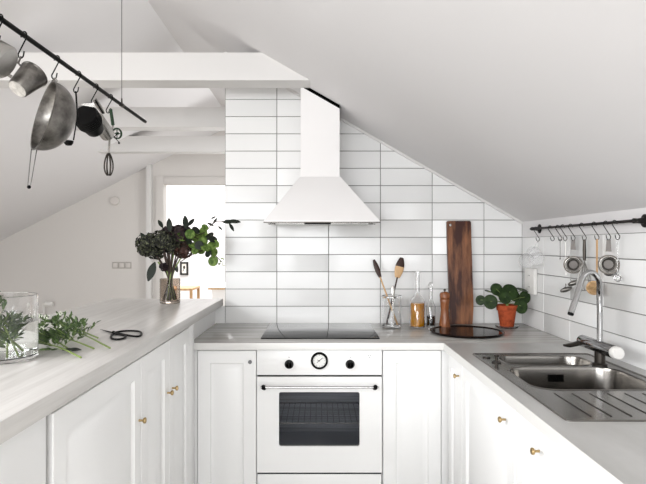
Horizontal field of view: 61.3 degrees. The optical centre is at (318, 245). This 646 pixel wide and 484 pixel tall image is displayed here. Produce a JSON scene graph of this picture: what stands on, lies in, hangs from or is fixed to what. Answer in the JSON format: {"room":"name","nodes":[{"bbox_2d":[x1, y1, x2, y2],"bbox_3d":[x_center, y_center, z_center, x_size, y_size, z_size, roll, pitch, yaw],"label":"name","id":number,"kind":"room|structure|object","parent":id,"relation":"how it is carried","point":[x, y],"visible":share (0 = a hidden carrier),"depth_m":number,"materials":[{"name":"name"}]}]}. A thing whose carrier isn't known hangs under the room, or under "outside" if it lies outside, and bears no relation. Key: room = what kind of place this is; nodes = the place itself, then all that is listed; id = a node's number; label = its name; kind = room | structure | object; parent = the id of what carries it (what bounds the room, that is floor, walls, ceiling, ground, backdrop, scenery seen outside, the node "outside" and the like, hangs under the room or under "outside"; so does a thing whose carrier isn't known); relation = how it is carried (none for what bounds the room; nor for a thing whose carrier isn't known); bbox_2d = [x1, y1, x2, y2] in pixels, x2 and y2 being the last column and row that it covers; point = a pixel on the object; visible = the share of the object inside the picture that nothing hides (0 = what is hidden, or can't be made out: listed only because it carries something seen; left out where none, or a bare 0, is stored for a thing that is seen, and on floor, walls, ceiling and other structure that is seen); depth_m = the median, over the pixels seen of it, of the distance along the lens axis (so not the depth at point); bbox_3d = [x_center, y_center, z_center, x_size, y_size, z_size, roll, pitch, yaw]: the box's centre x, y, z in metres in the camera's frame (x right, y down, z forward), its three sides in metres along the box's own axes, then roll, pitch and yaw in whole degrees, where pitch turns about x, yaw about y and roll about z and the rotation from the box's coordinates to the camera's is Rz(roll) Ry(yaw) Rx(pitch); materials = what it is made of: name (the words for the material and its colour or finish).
{"room":"kitchen","nodes":[
{"label":"kitchen","id":0,"kind":"room"},
{"bbox_2d":[0,131,224,315],"bbox_3d":[-1.592,-0.027,6.340,5.616,2.804,0.120,0,0,0],"label":"wall","id":1,"kind":"structure","parent":0,"point":[66,257],"depth_m":6.28,"materials":[{"name":"white paint"}]},
{"bbox_2d":[39,301,53,314],"bbox_3d":[-3.589,1.005,6.205,1.123,0.741,0.090,0,0,0],"label":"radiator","id":2,"kind":"object","parent":1,"relation":"attached to","point":[46,304],"visible":0.16,"depth_m":6.18,"materials":[{"name":"white metal"}]},
{"bbox_2d":[111,196,119,204],"bbox_3d":[-2.345,-0.513,6.263,0.104,0.104,0.032,0,0,0],"label":"thermostat","id":3,"kind":"object","parent":1,"relation":"attached to","point":[115,200],"visible":1,"depth_m":6.25,"materials":[{"name":"grey plastic"}]},
{"bbox_2d":[112,262,130,268],"bbox_3d":[-2.269,0.230,6.271,0.207,0.069,0.018,0,0,0],"label":"light switch","id":4,"kind":"object","parent":1,"relation":"attached to","point":[115,265],"visible":1,"depth_m":6.26,"materials":[{"name":"grey plastic"}]},
{"bbox_2d":[146,164,152,298],"bbox_3d":[-1.945,0.224,6.245,0.060,2.302,0.070,0,0,0],"label":"trim","id":5,"kind":"structure","parent":1,"relation":"attached to","point":[149,168],"depth_m":6.21,"materials":[{"name":"white paint"}]},
{"bbox_2d":[155,176,224,298],"bbox_3d":[-1.325,0.290,6.271,1.110,2.170,0.018,0,0,0],"label":"door frame","id":6,"kind":"structure","parent":1,"relation":"in","point":[160,181],"depth_m":6.26,"materials":[{"name":"white wood"}]},
{"bbox_2d":[167,185,224,298],"bbox_3d":[-1.800,0.025,9.550,4.800,2.700,0.100,0,0,0],"label":"wall","id":7,"kind":"structure","parent":0,"point":[201,203],"depth_m":9.50,"materials":[{"name":"white paint"}]},
{"bbox_2d":[180,262,187,274],"bbox_3d":[-2.346,0.400,9.482,0.139,0.226,0.025,0,0,0],"label":"picture frame","id":8,"kind":"object","parent":7,"relation":"attached to","point":[183,265],"visible":0.99,"depth_m":9.47,"materials":[{"name":"black"}]},
{"bbox_2d":[0,0,645,240],"bbox_3d":[-1.592,-0.579,2.000,5.816,1.880,9.000,0,0,0],"label":"ceiling","id":9,"kind":"structure","parent":0,"point":[536,109],"depth_m":2.23,"materials":[{"name":"white paint"}]},
{"bbox_2d":[0,0,146,122],"bbox_3d":[-0.900,-0.992,1.862,0.020,0.722,1.924,0,0,0],"label":"rail","id":10,"kind":"object","parent":9,"relation":"hanging from","point":[7,23],"visible":1,"depth_m":1.99,"materials":[{"name":"black metal"}]},
{"bbox_2d":[18,31,26,58],"bbox_3d":[-0.906,-0.613,1.665,0.037,0.084,0.004,0,0,18],"label":"s-hook","id":11,"kind":"object","parent":10,"relation":"hanging from","point":[23,31],"visible":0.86,"depth_m":1.66,"materials":[{"name":"black metal"}]},
{"bbox_2d":[8,56,47,96],"bbox_3d":[-0.889,-0.514,1.661,0.085,0.131,0.108,0,0,40],"label":"jug","id":12,"kind":"object","parent":11,"relation":"hanging from","point":[29,77],"visible":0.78,"depth_m":1.63,"materials":[{"name":"silver metal"}]},
{"bbox_2d":[51,55,59,78],"bbox_3d":[-0.906,-0.613,1.874,0.037,0.084,0.004,0,0,18],"label":"s-hook","id":13,"kind":"object","parent":10,"relation":"hanging from","point":[56,55],"visible":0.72,"depth_m":1.87,"materials":[{"name":"black metal"}]},
{"bbox_2d":[27,77,76,188],"bbox_3d":[-0.877,-0.377,1.796,0.142,0.403,0.232,0,0,-25],"label":"colander","id":14,"kind":"object","parent":13,"relation":"hanging from","point":[55,118],"visible":1,"depth_m":1.76,"materials":[{"name":"metal"}]},
{"bbox_2d":[30,80,76,150],"bbox_3d":[-0.876,-0.427,1.806,0.126,0.234,0.240,0,0,-39],"label":"bowl","id":15,"kind":"object","parent":14,"relation":"on","point":[55,118],"depth_m":1.76,"materials":[{"name":"metal"}]},
{"bbox_2d":[73,71,80,92],"bbox_3d":[-0.906,-0.613,2.041,0.037,0.084,0.004,0,0,18],"label":"s-hook","id":16,"kind":"object","parent":10,"relation":"hanging from","point":[78,71],"visible":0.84,"depth_m":2.04,"materials":[{"name":"black metal"}]},
{"bbox_2d":[64,91,77,145],"bbox_3d":[-0.900,-0.468,1.995,0.034,0.219,0.108,0,0,0],"label":"ladle","id":17,"kind":"object","parent":16,"relation":"hanging from","point":[67,142],"visible":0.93,"depth_m":2.01,"materials":[{"name":"black metal"}]},
{"bbox_2d":[64,140,73,145],"bbox_3d":[-0.900,-0.367,1.958,0.034,0.018,0.034,0,0,0],"label":"cup","id":18,"kind":"object","parent":17,"relation":"on","point":[68,142],"depth_m":1.95,"materials":[{"name":"black metal"}]},
{"bbox_3d":[-0.906,-0.613,2.354,0.035,0.084,0.014,0,0,0],"label":"s-hook","id":19,"kind":"object","parent":10,"relation":"hanging from","visible":0},
{"bbox_2d":[104,109,121,175],"bbox_3d":[-0.900,-0.446,2.384,0.044,0.294,0.147,0,0,0],"label":"whisk","id":20,"kind":"object","parent":19,"relation":"hanging from","point":[110,110],"visible":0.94,"depth_m":2.33,"materials":[{"name":"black metal"}]},
{"bbox_3d":[-0.906,-0.613,2.201,0.035,0.084,0.014,0,0,0],"label":"s-hook","id":21,"kind":"object","parent":10,"relation":"hanging from","visible":0},
{"bbox_2d":[75,99,114,140],"bbox_3d":[-0.903,-0.511,2.208,0.102,0.156,0.248,0,0,0],"label":"grater","id":22,"kind":"object","parent":21,"relation":"hanging from","point":[90,121],"visible":0.91,"depth_m":2.12,"materials":[{"name":"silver metal"}]},
{"bbox_2d":[73,107,224,130],"bbox_3d":[-1.048,-0.938,4.043,2.041,0.145,0.129,0,0,0],"label":"beam","id":23,"kind":"structure","parent":9,"relation":"attached to","point":[157,118],"depth_m":3.98,"materials":[{"name":"white paint"}]},
{"bbox_2d":[0,53,309,87],"bbox_3d":[-1.048,-0.938,2.924,2.041,0.145,0.142,0,0,0],"label":"beam","id":24,"kind":"structure","parent":9,"relation":"attached to","point":[139,70],"depth_m":2.85,"materials":[{"name":"white paint"}]},
{"bbox_2d":[97,136,224,153],"bbox_3d":[-1.048,-0.938,5.087,2.041,0.145,0.127,0,0,0],"label":"beam","id":25,"kind":"structure","parent":9,"relation":"attached to","point":[129,144],"depth_m":5.02,"materials":[{"name":"white paint"}]},
{"bbox_2d":[225,88,522,322],"bbox_3d":[0.351,0.097,3.327,1.829,2.555,0.128,0,0,0],"label":"wall","id":26,"kind":"structure","parent":0,"point":[274,274],"depth_m":3.26,"materials":[{"name":"grey tile"}]},
{"bbox_2d":[263,88,379,225],"bbox_3d":[0.015,-0.501,3.029,0.599,0.788,0.466,0,0,0],"label":"range hood","id":27,"kind":"object","parent":26,"relation":"attached to","point":[320,196],"visible":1,"depth_m":2.97,"materials":[{"name":"white metal"}]},
{"bbox_2d":[225,51,522,223],"bbox_3d":[0.327,-0.646,3.258,1.779,1.037,0.014,0,0,0],"label":"trim","id":28,"kind":"structure","parent":26,"relation":"attached to","point":[289,89],"depth_m":3.25,"materials":[{"name":"white paint"}]},
{"bbox_2d":[522,208,645,369],"bbox_3d":[1.276,0.592,1.940,0.120,1.566,8.680,0,0,0],"label":"wall","id":29,"kind":"structure","parent":0,"point":[624,301],"depth_m":2.44,"materials":[{"name":"grey tile"}]},
{"bbox_2d":[525,268,536,294],"bbox_3d":[1.204,0.203,3.100,0.023,0.145,0.140,0,0,0],"label":"wall socket","id":30,"kind":"object","parent":29,"relation":"attached to","point":[530,273],"visible":0.94,"depth_m":3.06,"materials":[{"name":"white plastic"}]},
{"bbox_2d":[530,214,645,232],"bbox_3d":[1.192,-0.092,2.516,0.048,0.050,1.022,0,0,0],"label":"utensil rail","id":31,"kind":"object","parent":29,"relation":"attached to","point":[642,220],"visible":0.99,"depth_m":2.26,"materials":[{"name":"metal"}]},
{"bbox_3d":[1.182,-0.062,2.169,0.037,0.081,0.012,0,0,0],"label":"s-hook","id":32,"kind":"object","parent":31,"relation":"hanging from","visible":0},
{"bbox_2d":[614,240,621,281],"bbox_3d":[1.189,0.058,2.170,0.029,0.172,0.013,0,0,27],"label":"spoon","id":33,"kind":"object","parent":32,"relation":"hanging from","point":[617,278],"visible":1,"depth_m":2.17,"materials":[{"name":"silver metal"}]},
{"bbox_2d":[614,275,621,281],"bbox_3d":[1.189,0.130,2.170,0.029,0.029,0.013,0,0,27],"label":"bowl","id":34,"kind":"object","parent":33,"relation":"on","point":[617,278],"depth_m":2.17,"materials":[{"name":"glass"}]},
{"bbox_3d":[1.182,-0.062,2.441,0.037,0.081,0.012,0,0,0],"label":"s-hook","id":35,"kind":"object","parent":31,"relation":"hanging from","visible":0},
{"bbox_2d":[576,239,591,290],"bbox_3d":[1.190,0.088,2.443,0.066,0.231,0.066,0,0,0],"label":"whisk","id":36,"kind":"object","parent":35,"relation":"hanging from","point":[584,265],"visible":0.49,"depth_m":2.44,"materials":[{"name":"grey metal"}]},
{"bbox_3d":[1.182,-0.062,2.330,0.037,0.081,0.012,0,0,0],"label":"s-hook","id":37,"kind":"object","parent":31,"relation":"hanging from","visible":0},
{"bbox_2d":[586,239,597,294],"bbox_3d":[1.168,0.091,2.316,0.061,0.237,0.059,0,0,27],"label":"dish brush","id":38,"kind":"object","parent":37,"relation":"hanging from","point":[591,286],"visible":0.64,"depth_m":2.31,"materials":[{"name":"brown wood"}]},
{"bbox_3d":[1.182,-0.062,2.632,0.037,0.081,0.012,0,0,0],"label":"s-hook","id":39,"kind":"object","parent":31,"relation":"hanging from","visible":0},
{"bbox_2d":[560,244,576,292],"bbox_3d":[1.175,0.099,2.566,0.048,0.252,0.137,0,0,0],"label":"spoons","id":40,"kind":"object","parent":39,"relation":"hanging from","point":[572,283],"visible":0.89,"depth_m":2.58,"materials":[{"name":"silver metal"}]},
{"bbox_3d":[-1.592,1.425,1.940,5.816,0.100,8.880,0,0,0],"label":"floor","id":41,"kind":"structure","parent":0,"visible":0},
{"bbox_2d":[0,417,45,483],"bbox_3d":[-0.897,0.869,0.775,0.606,1.013,0.850,0,0,0],"label":"end panel","id":42,"kind":"object","parent":41,"relation":"on","point":[22,456],"visible":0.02,"depth_m":1.11,"materials":[{"name":"white paint"}]},
{"bbox_2d":[0,299,222,444],"bbox_3d":[-0.910,0.340,1.759,0.670,0.043,3.018,0,0,0],"label":"countertop","id":43,"kind":"structure","parent":42,"relation":"on","point":[31,390],"depth_m":1.60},
{"bbox_2d":[0,292,38,364],"bbox_3d":[-0.893,0.228,1.530,0.188,0.179,0.188,0,0,0],"label":"glass vase","id":44,"kind":"object","parent":43,"relation":"on","point":[19,311],"visible":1,"depth_m":1.48,"materials":[{"name":"clear glass"}]},
{"bbox_2d":[39,320,70,347],"bbox_3d":[-0.868,0.269,1.733,0.333,0.090,0.117,0,0,45],"label":"sprig","id":45,"kind":"object","parent":43,"relation":"on","point":[41,323],"visible":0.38,"depth_m":1.71,"materials":[{"name":"green plant"}]},
{"bbox_2d":[39,332,81,357],"bbox_3d":[-0.778,0.288,1.610,0.276,0.057,0.130,0,0,25],"label":"sprig","id":46,"kind":"object","parent":43,"relation":"on","point":[44,340],"visible":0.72,"depth_m":1.61,"materials":[{"name":"green plant"}]},
{"bbox_2d":[39,320,94,348],"bbox_3d":[-0.795,0.276,1.708,0.243,0.080,0.126,0,0,26],"label":"sprig","id":47,"kind":"object","parent":43,"relation":"on","point":[56,330],"visible":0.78,"depth_m":1.69,"materials":[{"name":"green plant"}]},
{"bbox_2d":[39,311,98,338],"bbox_3d":[-0.910,0.278,1.974,0.432,0.073,0.114,0,0,38],"label":"sprig","id":48,"kind":"object","parent":43,"relation":"on","point":[57,316],"visible":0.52,"depth_m":2.02,"materials":[{"name":"green plant"}]},
{"bbox_2d":[62,348,80,350],"bbox_3d":[-0.737,0.309,1.619,0.061,0.006,0.029,0,0,0],"label":"fallen leaf","id":49,"kind":"object","parent":43,"relation":"on","point":[69,349],"visible":0.79,"depth_m":1.62,"materials":[{"name":"black"}]},
{"bbox_2d":[48,316,110,348],"bbox_3d":[-0.790,0.280,1.813,0.416,0.072,0.149,0,0,35],"label":"sprig","id":50,"kind":"object","parent":43,"relation":"on","point":[55,321],"visible":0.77,"depth_m":1.85,"materials":[{"name":"green plant"}]},
{"bbox_2d":[100,329,142,339],"bbox_3d":[-0.701,0.312,1.953,0.121,0.011,0.268,0,0,-30],"label":"scissors","id":51,"kind":"object","parent":43,"relation":"on","point":[112,332],"visible":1,"depth_m":1.92,"materials":[{"name":"black metal"}]},
{"bbox_2d":[160,278,179,303],"bbox_3d":[-0.820,0.249,3.000,0.110,0.136,0.110,0,0,0],"label":"flower vase","id":52,"kind":"object","parent":43,"relation":"on","point":[169,288],"visible":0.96,"depth_m":2.95,"materials":[{"name":"clear glass"}]},
{"bbox_2d":[135,216,239,280],"bbox_3d":[-0.721,0.067,2.999,0.581,0.464,0.187,0,0,-4],"label":"flower bouquet","id":53,"kind":"object","parent":52,"relation":"in","point":[171,240],"visible":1,"depth_m":2.97,"materials":[{"name":"green plant"}]},
{"bbox_2d":[46,358,146,483],"bbox_3d":[-0.882,0.869,1.508,0.635,1.013,0.597,0,0,0],"label":"base cabinet","id":54,"kind":"object","parent":41,"relation":"on","point":[94,437],"visible":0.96,"depth_m":1.48,"materials":[{"name":"white paint"}]},
{"bbox_2d":[140,340,173,483],"bbox_3d":[-0.882,0.869,1.978,0.635,1.013,0.336,0,0,0],"label":"base cabinet","id":55,"kind":"object","parent":41,"relation":"on","point":[155,392],"visible":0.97,"depth_m":1.97,"materials":[{"name":"white paint"}]},
{"bbox_2d":[169,327,188,483],"bbox_3d":[-0.882,0.869,2.316,0.635,1.013,0.331,0,0,0],"label":"base cabinet","id":56,"kind":"object","parent":41,"relation":"on","point":[179,343],"visible":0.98,"depth_m":2.31,"materials":[{"name":"white paint"}]},
{"bbox_2d":[194,350,197,483],"bbox_3d":[-0.602,0.937,2.638,0.031,0.876,0.034,0,0,0],"label":"strip","id":57,"kind":"object","parent":41,"relation":"on","point":[195,351],"visible":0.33,"depth_m":2.62,"materials":[{"name":"white paint"}]},
{"bbox_2d":[189,306,224,483],"bbox_3d":[-0.882,0.869,2.883,0.636,1.013,0.800,0,0,0],"label":"panel","id":58,"kind":"object","parent":41,"relation":"on","point":[217,316],"visible":0.17,"depth_m":2.56,"materials":[{"name":"white paint"}]},
{"bbox_2d":[198,350,257,483],"bbox_3d":[-0.443,0.937,2.931,0.285,0.876,0.660,0,0,0],"label":"base cabinet","id":59,"kind":"object","parent":41,"relation":"on","point":[227,379],"visible":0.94,"depth_m":2.62,"materials":[{"name":"white paint"}]},
{"bbox_2d":[194,323,570,349],"bbox_3d":[0.298,0.481,2.929,1.830,0.034,0.667,0,0,0],"label":"countertop","id":60,"kind":"structure","parent":59,"relation":"on","point":[220,336],"depth_m":2.69,"materials":[{"name":"white"}]},
{"bbox_2d":[261,323,379,338],"bbox_3d":[0.006,0.461,2.958,0.590,0.006,0.515,0,0,0],"label":"induction hob","id":61,"kind":"object","parent":60,"relation":"in","point":[274,330],"visible":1,"depth_m":2.90,"materials":[{"name":"black glass"}]},
{"bbox_2d":[382,295,401,327],"bbox_3d":[0.416,0.374,3.120,0.115,0.178,0.115,0,0,0],"label":"glass jar","id":62,"kind":"object","parent":60,"relation":"on","point":[391,305],"visible":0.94,"depth_m":3.07,"materials":[{"name":"clear glass"}]},
{"bbox_2d":[373,259,387,295],"bbox_3d":[0.383,0.267,3.135,0.150,0.374,0.013,0,0,20],"label":"wooden spoon","id":63,"kind":"object","parent":62,"relation":"in","point":[376,267],"visible":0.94,"depth_m":3.15,"materials":[{"name":"brown wood"}]},
{"bbox_2d":[391,286,394,295],"bbox_3d":[0.421,0.341,3.090,0.024,0.224,0.022,0,0,0],"label":"spoon","id":64,"kind":"object","parent":62,"relation":"in","point":[393,287],"visible":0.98,"depth_m":3.10,"materials":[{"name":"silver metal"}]},
{"bbox_2d":[394,257,403,288],"bbox_3d":[0.437,0.261,3.153,0.119,0.385,0.021,0,0,-19],"label":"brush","id":65,"kind":"object","parent":62,"relation":"in","point":[399,267],"visible":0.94,"depth_m":3.16,"materials":[{"name":"brown wood"}]},
{"bbox_2d":[410,271,424,327],"bbox_3d":[0.558,0.304,3.090,0.084,0.319,0.084,0,0,0],"label":"oil bottle","id":66,"kind":"object","parent":60,"relation":"on","point":[417,303],"visible":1,"depth_m":3.06,"materials":[{"name":"clear glass"}]},
{"bbox_2d":[426,282,434,326],"bbox_3d":[0.638,0.337,3.110,0.052,0.253,0.052,0,0,0],"label":"vinegar bottle","id":67,"kind":"object","parent":60,"relation":"on","point":[430,308],"visible":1,"depth_m":3.09,"materials":[{"name":"clear glass"}]},
{"bbox_2d":[439,289,449,326],"bbox_3d":[0.706,0.353,3.060,0.062,0.221,0.062,0,0,0],"label":"pepper mill","id":68,"kind":"object","parent":60,"relation":"on","point":[444,321],"visible":0.94,"depth_m":3.04,"materials":[{"name":"brown wood"}]},
{"bbox_2d":[446,221,472,323],"bbox_3d":[0.836,0.158,3.237,0.152,0.610,0.050,0,0,0],"label":"cutting board","id":69,"kind":"object","parent":60,"relation":"on","point":[458,235],"visible":0.98,"depth_m":3.23,"materials":[{"name":"brown wood"}]},
{"bbox_2d":[430,325,504,337],"bbox_3d":[0.782,0.457,2.885,0.382,0.014,0.382,0,0,0],"label":"round tray","id":70,"kind":"object","parent":60,"relation":"on","point":[457,331],"visible":1,"depth_m":2.88,"materials":[{"name":"black metal"}]},
{"bbox_2d":[495,324,518,328],"bbox_3d":[1.062,0.457,3.080,0.132,0.013,0.132,0,0,0],"label":"saucer","id":71,"kind":"object","parent":60,"relation":"on","point":[496,325],"visible":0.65,"depth_m":3.04,"materials":[{"name":"white ceramic"}]},
{"bbox_2d":[476,283,529,326],"bbox_3d":[1.048,0.338,3.090,0.324,0.245,0.145,0,0,0],"label":"potted plant","id":72,"kind":"object","parent":71,"relation":"on","point":[507,310],"visible":0.99,"depth_m":3.05,"materials":[{"name":"green plant"}]},
{"bbox_2d":[257,473,380,483],"bbox_3d":[0.002,1.234,2.865,0.600,0.282,0.500,0,0,0],"label":"drawer","id":73,"kind":"object","parent":41,"relation":"on","point":[261,478],"visible":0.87,"depth_m":2.62,"materials":[{"name":"white paint"}]},
{"bbox_2d":[257,350,381,473],"bbox_3d":[0.002,0.799,2.891,0.600,0.596,0.644,0,0,0],"label":"oven","id":74,"kind":"object","parent":41,"relation":"on","point":[319,411],"visible":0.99,"depth_m":2.61,"materials":[{"name":"white metal"}]},
{"bbox_2d":[311,352,327,368],"bbox_3d":[0.002,0.551,2.606,0.082,0.082,0.014,0,0,0],"label":"clock","id":75,"kind":"object","parent":74,"relation":"on","point":[319,360],"depth_m":2.61,"materials":[{"name":"white"}]},
{"bbox_2d":[381,350,440,483],"bbox_3d":[0.447,0.937,2.938,0.282,0.876,0.646,0,0,0],"label":"base cabinet","id":76,"kind":"object","parent":41,"relation":"on","point":[411,379],"visible":0.8,"depth_m":2.62,"materials":[{"name":"white paint"}]},
{"bbox_2d":[441,350,447,483],"bbox_3d":[0.611,0.937,2.638,0.044,0.876,0.034,0,0,0],"label":"strip","id":77,"kind":"object","parent":41,"relation":"on","point":[444,356],"visible":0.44,"depth_m":2.62,"materials":[{"name":"white paint"}]},
{"bbox_2d":[448,354,461,483],"bbox_3d":[0.900,0.937,2.453,0.628,0.876,0.247,0,0,0],"label":"base cabinet","id":78,"kind":"object","parent":41,"relation":"on","point":[454,368],"visible":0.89,"depth_m":2.46,"materials":[{"name":"white paint"}]},
{"bbox_2d":[462,366,515,483],"bbox_3d":[0.900,0.937,2.012,0.628,0.876,0.626,0,0,0],"label":"base cabinet","id":79,"kind":"object","parent":41,"relation":"on","point":[488,422],"visible":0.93,"depth_m":2.01,"materials":[{"name":"white paint"}]},
{"bbox_2d":[444,343,645,483],"bbox_3d":[0.903,0.481,1.472,0.620,0.034,2.244,0,0,0],"label":"countertop","id":80,"kind":"structure","parent":79,"relation":"on","point":[612,452],"depth_m":1.39,"materials":[{"name":"white"}]},
{"bbox_2d":[472,353,645,421],"bbox_3d":[0.901,0.529,1.882,0.498,0.201,0.896,0,0,0],"label":"sink","id":81,"kind":"object","parent":80,"relation":"in","point":[575,389],"visible":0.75,"depth_m":1.97,"materials":[{"name":"silver metal"}]},
{"bbox_2d":[563,270,624,366],"bbox_3d":[1.019,0.276,2.103,0.176,0.368,0.284,0,0,0],"label":"kitchen faucet","id":82,"kind":"object","parent":80,"relation":"on","point":[601,349],"visible":1,"depth_m":2.08,"materials":[{"name":"grey metal"}]},
{"bbox_2d":[516,411,587,483],"bbox_3d":[0.900,0.937,1.470,0.628,0.876,0.451,0,0,0],"label":"base cabinet","id":83,"kind":"object","parent":41,"relation":"on","point":[539,460],"visible":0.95,"depth_m":1.51,"materials":[{"name":"white paint"}]},
{"bbox_3d":[-1.800,1.425,7.990,4.800,0.100,3.220,0,0,0],"label":"floor","id":84,"kind":"structure","parent":0,"visible":0},
{"bbox_2d":[180,286,199,298],"bbox_3d":[-2.074,0.979,7.650,0.700,0.791,0.500,0,0,0],"label":"wooden table","id":85,"kind":"object","parent":84,"relation":"on","point":[182,288],"visible":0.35,"depth_m":7.58,"materials":[{"name":"brown wood"}]},
{"bbox_2d":[208,282,224,305],"bbox_3d":[-0.994,0.973,7.910,1.027,0.805,1.020,0,0,0],"label":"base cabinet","id":86,"kind":"object","parent":84,"relation":"on","point":[218,290],"visible":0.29,"depth_m":7.43,"materials":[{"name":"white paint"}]},
{"bbox_3d":[-0.906,-0.613,1.539,0.035,0.084,0.014,0,0,0],"label":"s-hook","id":87,"kind":"object","parent":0,"visible":0},
{"bbox_2d":[0,39,17,78],"bbox_3d":[-0.921,-0.538,1.538,0.120,0.127,0.111,0,0,0],"label":"saucepan","id":88,"kind":"object","parent":87,"relation":"hanging from","point":[8,53],"visible":1,"depth_m":1.54,"materials":[{"name":"silver metal"}]},
{"bbox_3d":[1.182,-0.062,2.548,0.037,0.081,0.012,0,0,0],"label":"s-hook","id":89,"kind":"object","parent":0,"visible":0},
{"bbox_2d":[563,240,582,273],"bbox_3d":[1.190,0.053,2.550,0.083,0.157,0.040,0,0,27],"label":"sieve","id":90,"kind":"object","parent":89,"relation":"hanging from","point":[572,264],"visible":0.98,"depth_m":2.55,"materials":[{"name":"grey metal"}]},
{"bbox_2d":[565,257,581,272],"bbox_3d":[1.190,0.090,2.551,0.080,0.080,0.038,0,0,27],"label":"bowl","id":91,"kind":"object","parent":90,"relation":"on","point":[572,264],"depth_m":2.55,"materials":[{"name":"silver metal"}]},
{"bbox_3d":[1.182,-0.062,2.237,0.037,0.081,0.012,0,0,0],"label":"s-hook","id":92,"kind":"object","parent":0,"visible":0},
{"bbox_2d":[598,239,619,275],"bbox_3d":[1.191,0.050,2.243,0.081,0.151,0.047,0,0,27],"label":"strainer","id":93,"kind":"object","parent":92,"relation":"hanging from","point":[607,264],"visible":0.98,"depth_m":2.24,"materials":[{"name":"grey metal"}]},
{"bbox_2d":[599,256,616,272],"bbox_3d":[1.190,0.078,2.240,0.078,0.078,0.038,0,0,27],"label":"bowl","id":94,"kind":"object","parent":93,"relation":"on","point":[607,264],"depth_m":2.24,"materials":[{"name":"silver metal"}]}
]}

